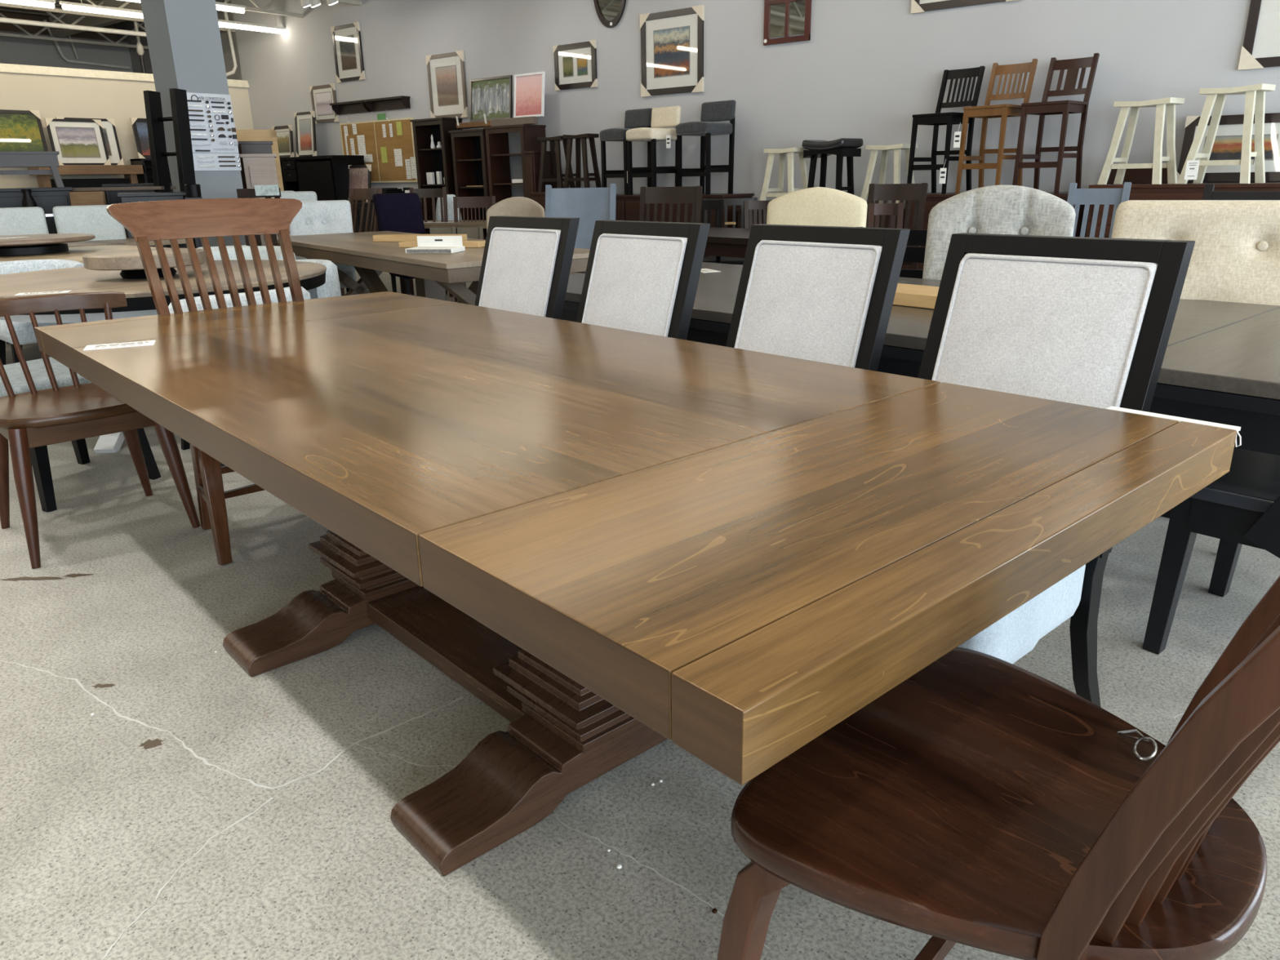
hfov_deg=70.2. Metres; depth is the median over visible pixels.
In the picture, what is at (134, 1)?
tube light
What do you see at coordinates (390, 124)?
note
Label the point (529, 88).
framed picture
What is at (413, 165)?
note
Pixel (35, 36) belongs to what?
trim
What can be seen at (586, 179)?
stool
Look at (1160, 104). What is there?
stool
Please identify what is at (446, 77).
artwork
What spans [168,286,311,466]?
barrel chair
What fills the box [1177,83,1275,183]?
stool
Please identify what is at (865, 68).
wall
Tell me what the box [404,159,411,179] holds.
note
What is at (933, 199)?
dresser
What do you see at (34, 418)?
chair
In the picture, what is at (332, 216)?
upholstered chair
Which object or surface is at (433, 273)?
trestle table
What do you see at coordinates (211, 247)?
upholstered chair
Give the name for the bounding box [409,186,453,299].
chair
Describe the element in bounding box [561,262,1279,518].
dining table
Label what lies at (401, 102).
wall shelf
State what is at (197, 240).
base cabinet
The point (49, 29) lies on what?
conduit pipe
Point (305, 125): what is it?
artwork
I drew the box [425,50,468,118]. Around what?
framed picture
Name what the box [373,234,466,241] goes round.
board
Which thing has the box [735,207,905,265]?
base cabinet
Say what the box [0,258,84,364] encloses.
barrel chair
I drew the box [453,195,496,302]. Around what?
chair
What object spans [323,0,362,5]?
trim
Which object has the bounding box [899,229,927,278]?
chair
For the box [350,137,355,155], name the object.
note
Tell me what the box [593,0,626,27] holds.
oval mirror
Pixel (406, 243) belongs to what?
board
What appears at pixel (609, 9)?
mirror glass
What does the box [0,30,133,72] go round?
wall
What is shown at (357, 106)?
wall shelf
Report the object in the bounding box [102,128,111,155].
artwork
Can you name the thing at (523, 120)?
slab
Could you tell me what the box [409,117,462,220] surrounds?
bookcase
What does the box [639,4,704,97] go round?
framed picture
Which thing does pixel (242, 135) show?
headboard
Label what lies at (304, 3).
track spotlight
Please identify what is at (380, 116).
sign
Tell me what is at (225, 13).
pipe
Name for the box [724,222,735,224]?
sample
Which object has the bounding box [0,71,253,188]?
wall
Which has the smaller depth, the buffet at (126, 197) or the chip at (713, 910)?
the chip at (713, 910)
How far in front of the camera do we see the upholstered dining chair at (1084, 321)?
1.87 m
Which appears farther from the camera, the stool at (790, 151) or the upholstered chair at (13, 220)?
the stool at (790, 151)
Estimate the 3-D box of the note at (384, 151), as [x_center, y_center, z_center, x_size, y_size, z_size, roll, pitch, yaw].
[-4.134,-5.252,14.712,0.150,0.240,0.002,13,23,36]
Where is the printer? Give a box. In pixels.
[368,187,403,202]
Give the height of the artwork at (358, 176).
0.476 m
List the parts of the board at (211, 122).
pull, pull, pull, pull, pull, pull, pull, pull, pull, pull, pull, pull, pull, pull, panel, pull, pull, pull, cup pull, cup pull, cup pull, pull, plate pull, pull, pull, pull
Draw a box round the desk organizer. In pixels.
[403,187,409,192]
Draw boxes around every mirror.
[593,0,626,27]
[763,0,811,45]
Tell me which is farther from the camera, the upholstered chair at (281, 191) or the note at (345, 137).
the note at (345, 137)
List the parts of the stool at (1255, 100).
leg, leg, seat, leg, leg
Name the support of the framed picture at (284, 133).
on the hutch at (326, 175)
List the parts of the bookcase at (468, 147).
panel, rail, shelf, shelf, panel, panel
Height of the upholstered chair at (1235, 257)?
1.066 m
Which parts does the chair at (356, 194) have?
leg, post, crest rail, post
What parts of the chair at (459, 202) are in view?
post, crest rail, post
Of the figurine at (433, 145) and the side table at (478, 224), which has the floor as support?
the side table at (478, 224)
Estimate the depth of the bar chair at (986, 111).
8.54 m
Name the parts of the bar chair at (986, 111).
leg, post, seat, leg, rail, crest rail, post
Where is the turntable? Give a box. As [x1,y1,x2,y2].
[0,233,95,256]
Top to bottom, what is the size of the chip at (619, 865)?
0.004 m
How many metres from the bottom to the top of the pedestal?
1.167 m
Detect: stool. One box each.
[537,135,575,192]
[562,133,601,188]
[599,107,652,195]
[625,105,681,195]
[675,99,736,194]
[760,146,808,200]
[801,137,863,195]
[860,143,918,203]
[1097,97,1185,184]
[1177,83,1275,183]
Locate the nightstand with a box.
[238,141,272,154]
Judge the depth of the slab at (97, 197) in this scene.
8.22 m
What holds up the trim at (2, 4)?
attached to the wall at (865, 68)
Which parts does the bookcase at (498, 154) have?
panel, rail, shelf, shelf, panel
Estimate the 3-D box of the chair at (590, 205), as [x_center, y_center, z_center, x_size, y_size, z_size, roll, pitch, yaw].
[-0.438,-1.387,6.115,0.490,1.135,0.600,2,19,10]
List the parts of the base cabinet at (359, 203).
drawer, drawer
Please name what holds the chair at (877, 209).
on the floor
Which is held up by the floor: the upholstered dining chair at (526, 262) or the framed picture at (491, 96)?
the upholstered dining chair at (526, 262)
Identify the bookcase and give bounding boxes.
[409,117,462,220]
[448,128,489,237]
[483,124,546,203]
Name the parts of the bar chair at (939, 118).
leg, seat, post, leg, rail, crest rail, post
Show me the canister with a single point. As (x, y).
(192, 190)
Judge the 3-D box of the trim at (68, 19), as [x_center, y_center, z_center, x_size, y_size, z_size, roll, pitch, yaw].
[-1.093,-6.382,9.882,26.200,0.350,0.150,13,23,36]
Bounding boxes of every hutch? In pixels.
[129,158,171,183]
[279,155,364,202]
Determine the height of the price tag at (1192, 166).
0.241 m
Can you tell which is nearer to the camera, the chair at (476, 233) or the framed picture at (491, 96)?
the chair at (476, 233)
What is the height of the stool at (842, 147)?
0.689 m
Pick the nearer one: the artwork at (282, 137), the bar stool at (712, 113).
the bar stool at (712, 113)
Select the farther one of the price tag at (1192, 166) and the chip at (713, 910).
the price tag at (1192, 166)
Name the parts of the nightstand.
drawer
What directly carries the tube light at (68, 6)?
hanging from the ceiling
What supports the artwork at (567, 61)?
attached to the framed picture at (575, 64)
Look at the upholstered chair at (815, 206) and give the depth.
5.58 m
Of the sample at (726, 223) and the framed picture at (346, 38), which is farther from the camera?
the framed picture at (346, 38)
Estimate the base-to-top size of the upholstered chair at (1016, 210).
1.117 m
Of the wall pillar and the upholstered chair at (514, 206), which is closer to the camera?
the upholstered chair at (514, 206)
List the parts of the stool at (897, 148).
leg, leg, seat, leg, leg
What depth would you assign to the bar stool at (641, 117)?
11.20 m
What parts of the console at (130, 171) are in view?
leg, leg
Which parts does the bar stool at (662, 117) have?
leg, seat, leg, backrest, leg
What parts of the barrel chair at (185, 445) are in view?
leg, backrest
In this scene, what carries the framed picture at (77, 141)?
on the console at (130, 171)
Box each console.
[0,151,64,187]
[27,164,145,204]
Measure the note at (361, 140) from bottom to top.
0.300 m
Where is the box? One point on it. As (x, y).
(426, 244)
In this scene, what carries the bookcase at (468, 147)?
on the floor
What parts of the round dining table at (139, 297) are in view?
leg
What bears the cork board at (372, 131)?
attached to the wall at (865, 68)
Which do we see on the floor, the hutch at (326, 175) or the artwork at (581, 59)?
the hutch at (326, 175)
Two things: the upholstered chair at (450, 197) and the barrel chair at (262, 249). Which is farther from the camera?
the upholstered chair at (450, 197)
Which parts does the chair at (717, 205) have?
crest rail, post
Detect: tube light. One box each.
[0,0,55,8]
[58,0,143,18]
[120,0,140,2]
[215,0,245,13]
[217,3,286,34]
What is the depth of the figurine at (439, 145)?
13.40 m
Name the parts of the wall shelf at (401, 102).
rail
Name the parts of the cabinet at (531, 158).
door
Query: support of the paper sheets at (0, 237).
on the turntable
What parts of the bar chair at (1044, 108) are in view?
leg, post, seat, leg, rail, crest rail, post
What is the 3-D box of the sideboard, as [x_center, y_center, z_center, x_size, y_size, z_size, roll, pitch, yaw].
[5.571,-1.815,7.215,3.750,1.035,0.566,13,23,36]
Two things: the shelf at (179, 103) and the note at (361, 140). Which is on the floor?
the shelf at (179, 103)
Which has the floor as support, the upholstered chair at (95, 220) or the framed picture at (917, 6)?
the upholstered chair at (95, 220)
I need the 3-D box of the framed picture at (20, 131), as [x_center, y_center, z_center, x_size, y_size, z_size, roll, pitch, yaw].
[-9.485,-5.212,13.852,0.106,0.792,0.792,13,23,36]
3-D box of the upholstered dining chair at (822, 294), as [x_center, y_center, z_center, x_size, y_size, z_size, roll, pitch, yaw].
[0.262,-0.112,2.414,0.714,1.048,0.500,-17,24,-39]
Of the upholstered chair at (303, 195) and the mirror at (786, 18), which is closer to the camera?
the upholstered chair at (303, 195)
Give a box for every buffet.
[102,182,173,204]
[116,191,186,248]
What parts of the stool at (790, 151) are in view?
leg, leg, seat, leg, leg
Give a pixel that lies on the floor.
(205, 808)
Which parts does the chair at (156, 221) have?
post, leg, crest rail, leg, post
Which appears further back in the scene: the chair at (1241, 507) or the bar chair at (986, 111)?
the bar chair at (986, 111)
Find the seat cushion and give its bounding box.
[802,137,862,151]
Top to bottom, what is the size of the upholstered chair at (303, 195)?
1.100 m
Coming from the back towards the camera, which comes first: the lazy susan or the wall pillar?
the wall pillar
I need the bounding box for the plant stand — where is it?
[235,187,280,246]
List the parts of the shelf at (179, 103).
rail, rail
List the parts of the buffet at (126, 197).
drawer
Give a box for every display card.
[426,172,435,184]
[435,171,442,184]
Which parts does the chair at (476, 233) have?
post, panel, post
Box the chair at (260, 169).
[240,153,279,245]
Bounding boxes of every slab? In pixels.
[69,191,106,205]
[456,120,491,128]
[490,115,537,126]
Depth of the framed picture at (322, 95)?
15.35 m
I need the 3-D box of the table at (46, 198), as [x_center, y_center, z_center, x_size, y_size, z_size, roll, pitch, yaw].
[-5.622,-2.115,8.524,0.736,1.177,0.466,-12,22,-31]
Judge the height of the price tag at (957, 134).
0.220 m
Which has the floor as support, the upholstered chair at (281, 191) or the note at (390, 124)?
the upholstered chair at (281, 191)
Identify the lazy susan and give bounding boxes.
[82,248,206,279]
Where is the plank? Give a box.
[71,186,176,191]
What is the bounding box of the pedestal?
[21,189,37,207]
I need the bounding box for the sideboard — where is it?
[1085,182,1279,237]
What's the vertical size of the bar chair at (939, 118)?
1.158 m
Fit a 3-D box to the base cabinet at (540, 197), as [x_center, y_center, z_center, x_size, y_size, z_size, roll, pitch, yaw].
[-0.927,-3.311,12.124,0.910,1.000,0.616,13,23,36]
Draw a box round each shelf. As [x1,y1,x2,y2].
[142,88,195,248]
[329,100,370,115]
[363,95,410,111]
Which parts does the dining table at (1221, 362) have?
leg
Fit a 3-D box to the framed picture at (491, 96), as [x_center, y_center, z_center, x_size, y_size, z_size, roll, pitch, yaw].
[-2.058,-5.244,12.545,0.820,0.560,0.088,13,23,36]
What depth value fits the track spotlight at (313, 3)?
13.19 m
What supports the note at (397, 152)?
attached to the cork board at (372, 131)
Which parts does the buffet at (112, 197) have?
drawer, drawer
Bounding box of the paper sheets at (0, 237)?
[0,236,25,238]
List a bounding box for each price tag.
[14,290,71,295]
[83,340,155,350]
[666,128,670,148]
[700,268,720,272]
[938,160,946,183]
[953,122,960,147]
[1184,148,1199,179]
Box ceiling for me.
[0,0,127,23]
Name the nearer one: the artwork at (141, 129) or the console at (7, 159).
the console at (7, 159)
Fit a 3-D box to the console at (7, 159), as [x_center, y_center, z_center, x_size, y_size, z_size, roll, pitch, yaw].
[-5.760,-2.862,8.419,0.716,0.317,0.400,-13,22,-31]
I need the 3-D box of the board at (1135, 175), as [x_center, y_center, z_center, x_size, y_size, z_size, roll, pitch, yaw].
[4.522,-2.746,8.222,0.550,0.130,0.030,13,23,36]
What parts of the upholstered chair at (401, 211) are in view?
leg, backrest, seat, leg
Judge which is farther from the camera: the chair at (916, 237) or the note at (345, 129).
the note at (345, 129)
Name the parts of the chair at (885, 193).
post, crest rail, rail, post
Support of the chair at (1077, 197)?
on the floor
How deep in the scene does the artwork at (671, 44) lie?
10.97 m
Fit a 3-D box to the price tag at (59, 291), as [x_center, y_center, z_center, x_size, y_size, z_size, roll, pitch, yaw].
[-2.604,-0.816,3.974,0.200,0.002,0.090,-8,20,-20]
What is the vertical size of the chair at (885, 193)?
1.101 m
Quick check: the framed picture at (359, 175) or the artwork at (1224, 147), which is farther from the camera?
the framed picture at (359, 175)
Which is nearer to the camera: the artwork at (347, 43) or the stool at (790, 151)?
the stool at (790, 151)
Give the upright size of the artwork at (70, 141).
0.434 m
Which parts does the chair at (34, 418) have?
leg, leg, crest rail, seat, leg, leg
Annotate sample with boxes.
[254,184,279,195]
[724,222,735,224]
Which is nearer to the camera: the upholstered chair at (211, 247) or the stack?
the upholstered chair at (211, 247)
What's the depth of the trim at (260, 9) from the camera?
14.67 m
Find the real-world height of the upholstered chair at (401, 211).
1.070 m
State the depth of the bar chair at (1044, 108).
8.21 m
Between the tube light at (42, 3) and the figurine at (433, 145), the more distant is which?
the figurine at (433, 145)
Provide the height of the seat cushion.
0.115 m
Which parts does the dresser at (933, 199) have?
drawer, drawer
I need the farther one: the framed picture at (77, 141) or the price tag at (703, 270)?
the framed picture at (77, 141)
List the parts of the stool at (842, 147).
leg, leg, leg, leg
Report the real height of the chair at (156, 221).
1.132 m
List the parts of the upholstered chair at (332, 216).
seat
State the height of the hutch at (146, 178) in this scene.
1.600 m
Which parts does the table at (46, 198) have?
drawer, handle, drawer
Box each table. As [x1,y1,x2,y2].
[0,186,72,233]
[0,244,167,263]
[0,259,326,453]
[34,291,1241,876]
[64,237,193,247]
[263,231,590,305]
[400,220,486,293]
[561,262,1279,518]
[703,226,751,257]
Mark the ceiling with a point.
(56, 4)
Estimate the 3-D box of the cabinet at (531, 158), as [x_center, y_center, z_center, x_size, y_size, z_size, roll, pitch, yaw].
[-1.340,-3.683,12.442,0.230,1.520,0.466,13,23,36]
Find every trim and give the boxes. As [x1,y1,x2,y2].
[0,0,145,36]
[0,0,235,32]
[0,7,148,48]
[0,62,248,88]
[48,0,142,37]
[244,0,303,17]
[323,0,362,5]
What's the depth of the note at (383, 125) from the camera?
14.56 m
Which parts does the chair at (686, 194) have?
post, crest rail, post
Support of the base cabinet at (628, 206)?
on the floor
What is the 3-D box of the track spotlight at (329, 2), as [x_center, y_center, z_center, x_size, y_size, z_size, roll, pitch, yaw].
[-4.441,-7.134,13.024,0.170,0.631,0.182,13,23,36]
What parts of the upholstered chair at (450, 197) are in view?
backrest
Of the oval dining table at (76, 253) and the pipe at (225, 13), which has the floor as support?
the oval dining table at (76, 253)
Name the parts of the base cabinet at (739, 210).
drawer, drawer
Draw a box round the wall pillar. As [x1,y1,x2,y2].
[140,0,245,246]
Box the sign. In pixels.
[377,113,386,119]
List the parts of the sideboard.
drawer, drawer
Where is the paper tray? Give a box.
[375,187,397,189]
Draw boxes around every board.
[186,92,241,170]
[339,117,417,182]
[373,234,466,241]
[398,240,485,247]
[893,283,939,309]
[1106,168,1177,183]
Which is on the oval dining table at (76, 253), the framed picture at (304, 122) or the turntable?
the turntable
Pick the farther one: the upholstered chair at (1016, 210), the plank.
the plank
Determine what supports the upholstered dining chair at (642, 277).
on the floor
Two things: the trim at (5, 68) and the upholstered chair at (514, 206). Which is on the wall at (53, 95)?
the trim at (5, 68)
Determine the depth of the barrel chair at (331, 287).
5.22 m
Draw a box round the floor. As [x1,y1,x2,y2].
[0,271,1279,959]
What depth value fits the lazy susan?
4.42 m
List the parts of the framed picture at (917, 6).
frame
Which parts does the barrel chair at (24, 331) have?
leg, leg, seat, backrest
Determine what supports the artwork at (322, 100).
attached to the framed picture at (322, 95)
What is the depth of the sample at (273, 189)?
6.21 m
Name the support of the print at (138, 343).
on the price tag at (148, 342)
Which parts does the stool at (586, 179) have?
leg, leg, seat, leg, leg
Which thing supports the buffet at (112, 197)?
on the floor
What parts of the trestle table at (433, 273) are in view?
leg, leg, post, leg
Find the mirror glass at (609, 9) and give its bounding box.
[597,0,622,20]
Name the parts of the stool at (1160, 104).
leg, leg, seat, leg, leg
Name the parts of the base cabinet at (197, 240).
drawer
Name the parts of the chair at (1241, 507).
leg, leg, seat, post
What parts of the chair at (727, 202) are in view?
post, seat, crest rail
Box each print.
[24,291,59,294]
[93,341,147,348]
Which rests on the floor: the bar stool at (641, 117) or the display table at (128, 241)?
the display table at (128, 241)
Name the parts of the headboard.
panel, shaped rail, rail, post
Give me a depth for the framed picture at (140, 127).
15.17 m
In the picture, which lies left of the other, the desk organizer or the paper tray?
the paper tray
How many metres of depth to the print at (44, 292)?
3.97 m
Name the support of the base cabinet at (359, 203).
on the floor
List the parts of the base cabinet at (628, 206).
drawer, drawer, drawer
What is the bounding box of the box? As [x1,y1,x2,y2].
[404,235,465,253]
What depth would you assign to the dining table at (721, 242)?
6.52 m
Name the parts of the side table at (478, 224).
leg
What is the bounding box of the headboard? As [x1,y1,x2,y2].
[235,129,284,198]
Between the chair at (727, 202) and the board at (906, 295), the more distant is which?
the chair at (727, 202)
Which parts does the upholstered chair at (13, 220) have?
backrest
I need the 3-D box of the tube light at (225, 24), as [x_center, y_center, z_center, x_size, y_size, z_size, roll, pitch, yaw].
[-6.714,-7.726,14.647,0.070,0.813,2.380,13,23,36]
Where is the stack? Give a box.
[511,178,523,182]
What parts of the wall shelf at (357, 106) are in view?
rail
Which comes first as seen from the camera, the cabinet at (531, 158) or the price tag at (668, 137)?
the price tag at (668, 137)
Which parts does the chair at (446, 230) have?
post, panel, post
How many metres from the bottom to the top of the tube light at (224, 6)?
0.813 m
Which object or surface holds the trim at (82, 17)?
attached to the wall at (865, 68)
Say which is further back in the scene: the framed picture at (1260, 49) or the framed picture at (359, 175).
the framed picture at (359, 175)
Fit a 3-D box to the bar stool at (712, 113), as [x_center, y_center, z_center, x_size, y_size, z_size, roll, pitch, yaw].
[0.759,-3.845,10.546,0.510,1.020,0.500,-18,25,-40]
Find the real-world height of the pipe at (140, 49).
1.400 m
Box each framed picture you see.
[0,109,48,151]
[44,118,111,164]
[55,116,124,164]
[129,117,151,158]
[271,124,293,157]
[293,111,316,156]
[309,83,339,124]
[330,22,365,83]
[348,164,371,202]
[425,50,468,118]
[470,75,512,122]
[513,71,545,117]
[552,40,597,90]
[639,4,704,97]
[911,0,1019,13]
[1176,112,1279,182]
[1237,0,1279,70]
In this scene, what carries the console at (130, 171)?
on the floor
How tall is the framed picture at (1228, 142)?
0.552 m
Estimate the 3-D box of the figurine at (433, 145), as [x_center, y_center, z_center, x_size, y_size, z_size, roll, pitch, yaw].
[-3.076,-5.014,13.495,0.070,0.200,0.070,13,23,36]
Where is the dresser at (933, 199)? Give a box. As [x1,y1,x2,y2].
[901,191,1089,270]
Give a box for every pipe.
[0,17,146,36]
[43,19,130,69]
[133,21,146,73]
[223,11,237,76]
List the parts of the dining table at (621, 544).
label strip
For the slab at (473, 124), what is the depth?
12.73 m
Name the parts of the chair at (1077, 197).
post, crest rail, post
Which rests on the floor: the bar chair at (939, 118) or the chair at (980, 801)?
the chair at (980, 801)
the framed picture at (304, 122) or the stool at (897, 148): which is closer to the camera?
the stool at (897, 148)
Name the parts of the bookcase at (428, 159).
panel, rail, shelf, shelf, panel, panel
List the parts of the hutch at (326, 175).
panel, drawer, panel, drawer, panel, door, panel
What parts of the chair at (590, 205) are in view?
post, post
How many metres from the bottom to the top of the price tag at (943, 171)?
0.220 m
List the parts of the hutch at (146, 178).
panel, panel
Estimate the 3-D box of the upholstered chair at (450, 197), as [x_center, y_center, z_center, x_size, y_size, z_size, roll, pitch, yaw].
[-2.064,-2.575,9.938,0.280,1.027,0.560,-5,19,-11]
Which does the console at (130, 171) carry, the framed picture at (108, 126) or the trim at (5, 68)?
the framed picture at (108, 126)
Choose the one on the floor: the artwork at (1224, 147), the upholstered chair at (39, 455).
the upholstered chair at (39, 455)
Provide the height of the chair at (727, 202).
0.974 m
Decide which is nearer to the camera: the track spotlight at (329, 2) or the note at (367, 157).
the track spotlight at (329, 2)
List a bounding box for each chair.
[0,206,48,344]
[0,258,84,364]
[0,291,199,568]
[0,356,160,511]
[52,204,126,240]
[106,198,304,565]
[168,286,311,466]
[198,244,248,249]
[211,245,295,260]
[240,153,279,245]
[257,191,294,245]
[280,191,317,200]
[288,200,356,292]
[295,258,341,298]
[340,187,382,296]
[372,192,426,294]
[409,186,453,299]
[429,226,458,302]
[435,194,462,294]
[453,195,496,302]
[457,226,483,286]
[474,215,579,319]
[486,196,544,233]
[545,183,616,248]
[576,219,710,340]
[639,186,702,222]
[701,199,724,263]
[702,197,757,264]
[716,575,1279,959]
[725,223,910,371]
[743,200,771,228]
[766,186,867,227]
[866,182,928,269]
[867,202,904,228]
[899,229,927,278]
[906,66,985,193]
[917,232,1195,707]
[922,185,1075,279]
[955,58,1038,193]
[1012,53,1099,193]
[1066,182,1131,238]
[1111,200,1279,306]
[1142,448,1279,654]
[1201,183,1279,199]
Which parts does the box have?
lid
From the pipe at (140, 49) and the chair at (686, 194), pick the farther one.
the pipe at (140, 49)
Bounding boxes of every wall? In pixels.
[0,11,116,41]
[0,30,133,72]
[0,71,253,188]
[113,0,1279,207]
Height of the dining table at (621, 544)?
0.759 m
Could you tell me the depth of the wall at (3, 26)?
18.00 m
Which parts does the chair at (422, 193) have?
leg, crest rail, post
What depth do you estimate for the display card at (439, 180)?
13.57 m
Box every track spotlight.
[300,0,310,7]
[309,0,320,7]
[326,0,337,5]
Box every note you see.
[343,125,348,136]
[344,136,348,155]
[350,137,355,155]
[351,124,356,134]
[356,134,366,155]
[360,154,373,162]
[380,146,387,162]
[382,124,386,137]
[389,123,392,137]
[393,148,403,166]
[395,121,402,135]
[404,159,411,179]
[409,156,417,178]
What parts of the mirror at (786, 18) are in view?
mirror pane, mirror pane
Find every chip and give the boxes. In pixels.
[616,863,622,868]
[711,908,717,913]
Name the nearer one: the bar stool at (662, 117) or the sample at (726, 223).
the sample at (726, 223)
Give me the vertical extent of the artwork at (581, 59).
0.226 m
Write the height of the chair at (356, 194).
1.121 m
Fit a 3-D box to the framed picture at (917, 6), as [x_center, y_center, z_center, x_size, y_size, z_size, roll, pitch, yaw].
[3.142,-4.982,8.708,1.072,0.827,0.037,13,23,36]
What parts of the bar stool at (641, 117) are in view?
leg, seat, leg, backrest, leg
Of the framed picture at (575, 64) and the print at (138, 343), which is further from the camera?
the framed picture at (575, 64)
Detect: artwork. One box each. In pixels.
[56,127,100,156]
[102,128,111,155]
[135,122,150,155]
[276,131,289,152]
[299,119,311,150]
[315,92,333,115]
[338,35,356,70]
[349,167,368,188]
[435,66,457,106]
[563,57,573,76]
[577,54,586,75]
[653,26,688,76]
[1208,135,1276,159]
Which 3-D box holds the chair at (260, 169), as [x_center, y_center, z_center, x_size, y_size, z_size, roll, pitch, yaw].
[-4.179,-2.873,10.235,0.365,1.480,0.470,-8,20,-20]
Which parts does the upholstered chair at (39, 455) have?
leg, seat, leg, leg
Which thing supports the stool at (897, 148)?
on the base cabinet at (739, 210)
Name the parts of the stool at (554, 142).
leg, seat, leg, leg, leg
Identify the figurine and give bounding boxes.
[430,134,435,148]
[435,141,441,148]
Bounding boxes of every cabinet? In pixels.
[184,196,202,248]
[352,201,374,232]
[521,151,557,199]
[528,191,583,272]
[583,193,754,273]
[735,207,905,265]
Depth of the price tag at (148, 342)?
2.51 m
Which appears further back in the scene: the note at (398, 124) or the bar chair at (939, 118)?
the note at (398, 124)
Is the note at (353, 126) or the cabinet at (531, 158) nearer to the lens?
the cabinet at (531, 158)
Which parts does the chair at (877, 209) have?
post, crest rail, post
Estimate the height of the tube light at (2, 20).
1.049 m
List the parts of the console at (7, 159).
leg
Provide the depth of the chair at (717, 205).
7.85 m
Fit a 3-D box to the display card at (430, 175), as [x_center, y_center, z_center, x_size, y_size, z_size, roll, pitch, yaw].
[-3.151,-4.541,13.710,0.130,0.170,0.050,13,23,36]
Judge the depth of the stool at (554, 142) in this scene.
11.94 m
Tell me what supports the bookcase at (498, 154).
on the floor
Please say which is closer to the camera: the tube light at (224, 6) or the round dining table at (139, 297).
the round dining table at (139, 297)
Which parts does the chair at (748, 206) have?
post, crest rail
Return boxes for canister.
[184,184,201,197]
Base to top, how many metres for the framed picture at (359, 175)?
0.572 m
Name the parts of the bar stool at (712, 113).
leg, leg, seat, leg, backrest, leg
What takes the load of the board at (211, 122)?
attached to the wall pillar
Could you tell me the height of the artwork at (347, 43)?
0.474 m

